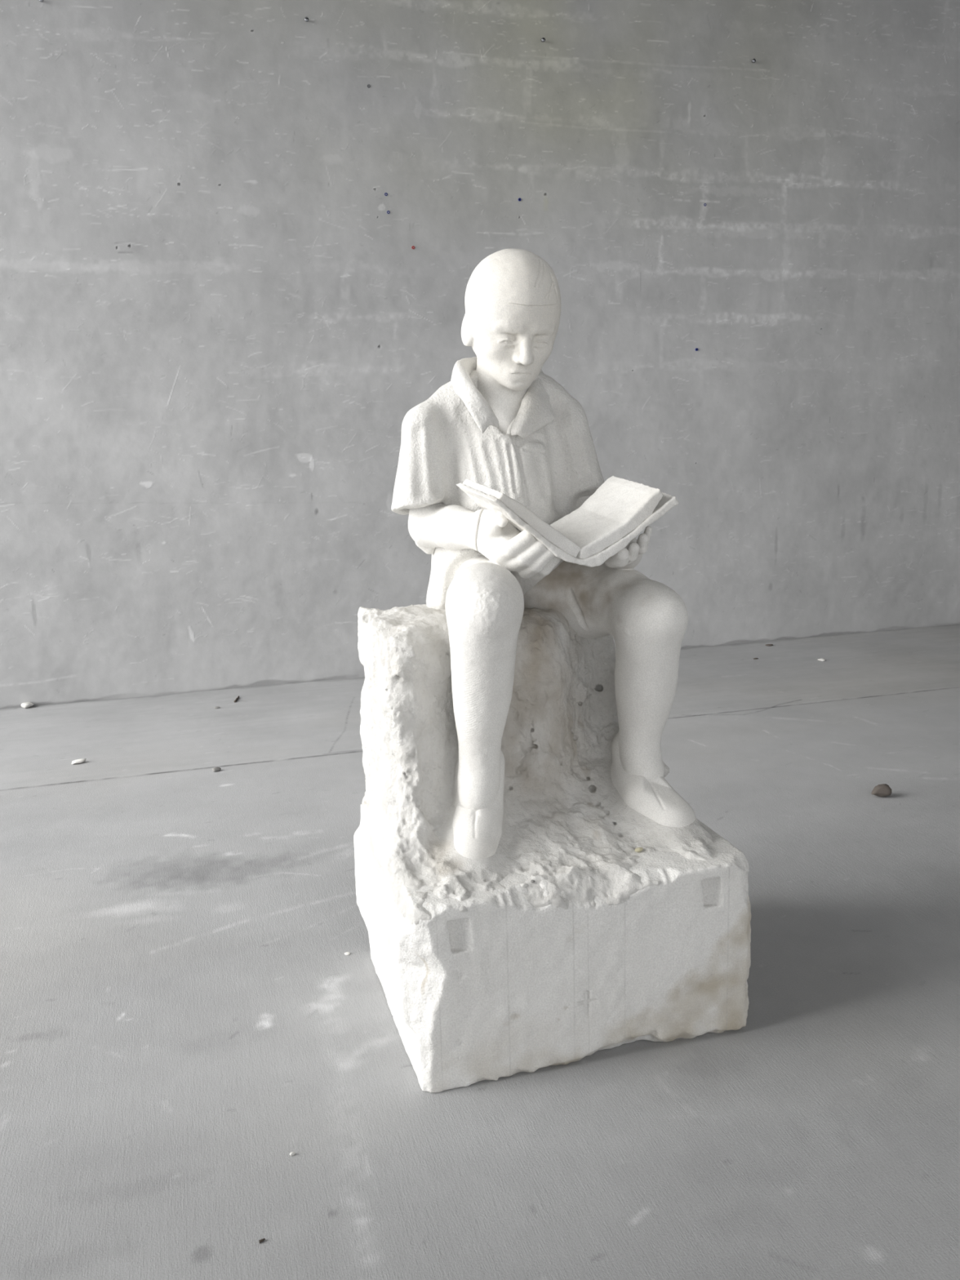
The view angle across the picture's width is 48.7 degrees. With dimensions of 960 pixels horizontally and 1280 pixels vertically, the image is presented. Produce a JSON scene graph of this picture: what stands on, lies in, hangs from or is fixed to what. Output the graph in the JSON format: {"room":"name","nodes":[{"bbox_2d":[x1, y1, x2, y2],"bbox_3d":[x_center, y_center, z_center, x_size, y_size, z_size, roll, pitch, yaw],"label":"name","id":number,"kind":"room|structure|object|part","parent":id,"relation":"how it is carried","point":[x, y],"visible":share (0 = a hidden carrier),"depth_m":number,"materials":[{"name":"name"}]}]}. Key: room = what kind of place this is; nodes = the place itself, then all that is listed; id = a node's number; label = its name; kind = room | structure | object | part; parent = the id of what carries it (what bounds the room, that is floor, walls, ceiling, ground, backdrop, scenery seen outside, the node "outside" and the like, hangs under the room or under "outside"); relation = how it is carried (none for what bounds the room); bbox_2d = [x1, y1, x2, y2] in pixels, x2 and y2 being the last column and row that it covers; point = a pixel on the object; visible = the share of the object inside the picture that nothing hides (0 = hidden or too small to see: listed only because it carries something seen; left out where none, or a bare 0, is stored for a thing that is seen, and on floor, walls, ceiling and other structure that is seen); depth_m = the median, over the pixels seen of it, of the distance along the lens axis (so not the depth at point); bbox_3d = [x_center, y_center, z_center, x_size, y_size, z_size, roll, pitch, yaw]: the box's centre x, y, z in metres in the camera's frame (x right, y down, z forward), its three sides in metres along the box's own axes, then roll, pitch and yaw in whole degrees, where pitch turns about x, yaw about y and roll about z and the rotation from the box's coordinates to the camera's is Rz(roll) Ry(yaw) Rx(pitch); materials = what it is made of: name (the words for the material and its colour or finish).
{"room":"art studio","nodes":[
{"label":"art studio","id":0,"kind":"room"},
{"bbox_2d":[0,0,959,709],"bbox_3d":[-0.110,-1.787,4.459,10.200,3.900,0.009,-5,11,-15],"label":"wall","id":1,"kind":"structure","parent":0,"point":[220,334],"depth_m":4.50,"materials":[{"name":"grey concrete"}]},
{"bbox_2d":[0,623,959,1279],"bbox_3d":[-0.369,0.905,0.905,13.000,0.002,7.562,-5,11,-15],"label":"floor","id":2,"kind":"structure","parent":0,"point":[184,1012],"depth_m":1.88,"materials":[{"name":"concrete"}]},
{"bbox_2d":[21,702,34,707],"bbox_3d":[-1.842,0.265,4.322,0.049,0.023,0.042,-5,11,-15],"label":"chip","id":3,"kind":"object","parent":2,"relation":"on","point":[26,704],"visible":1,"depth_m":4.31,"materials":[{"name":"white stone"}]},
{"bbox_2d":[71,758,86,764],"bbox_3d":[-1.342,0.406,3.552,0.047,0.014,0.031,-5,11,-15],"label":"chip","id":4,"kind":"object","parent":2,"relation":"on","point":[82,760],"visible":1,"depth_m":3.55,"materials":[{"name":"white stone"}]},
{"bbox_2d":[212,767,221,771],"bbox_3d":[-0.850,0.417,3.425,0.029,0.014,0.020,-5,11,-15],"label":"chip","id":5,"kind":"object","parent":2,"relation":"on","point":[215,769],"visible":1,"depth_m":3.42,"materials":[{"name":"white stone"}]},
{"bbox_2d":[353,248,751,1093],"bbox_3d":[0.091,-0.005,1.916,0.619,1.370,0.547,-5,11,-15],"label":"stone sculpture","id":6,"kind":"object","parent":2,"relation":"on","point":[508,740],"visible":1,"depth_m":1.83,"materials":[{"name":"stone"}]},
{"bbox_2d":[520,883,528,887],"bbox_3d":[0.072,0.402,1.742,0.013,0.006,0.009,-5,11,-15],"label":"crumb","id":7,"kind":"object","parent":6,"relation":"on","point":[523,885],"visible":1,"depth_m":1.74,"materials":[{"name":"white stone"}]},
{"bbox_3d":[0.095,0.138,1.939,0.612,0.520,0.538,-5,11,-15],"label":"rock seat","id":8,"kind":"part","parent":6,"relation":"part of","materials":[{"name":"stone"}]},
{"bbox_2d":[456,483,679,567],"bbox_3d":[0.149,-0.205,1.841,0.343,0.140,0.183,-5,11,-15],"label":"book","id":9,"kind":"object","parent":6,"relation":"on","point":[515,528],"depth_m":1.79,"materials":[{"name":"stone"}]},
{"bbox_2d":[634,847,643,852],"bbox_3d":[0.278,0.368,1.857,0.016,0.008,0.010,-5,11,-15],"label":"crumb","id":10,"kind":"object","parent":6,"relation":"on","point":[637,849],"visible":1,"depth_m":1.85,"materials":[{"name":"beige stone"}]},
{"bbox_2d":[871,783,891,796],"bbox_3d":[1.141,0.428,3.021,0.057,0.038,0.039,0,11,6],"label":"lump","id":11,"kind":"object","parent":2,"relation":"on","point":[881,790],"visible":1,"depth_m":3.01,"materials":[{"name":"grey stone"}]}
]}

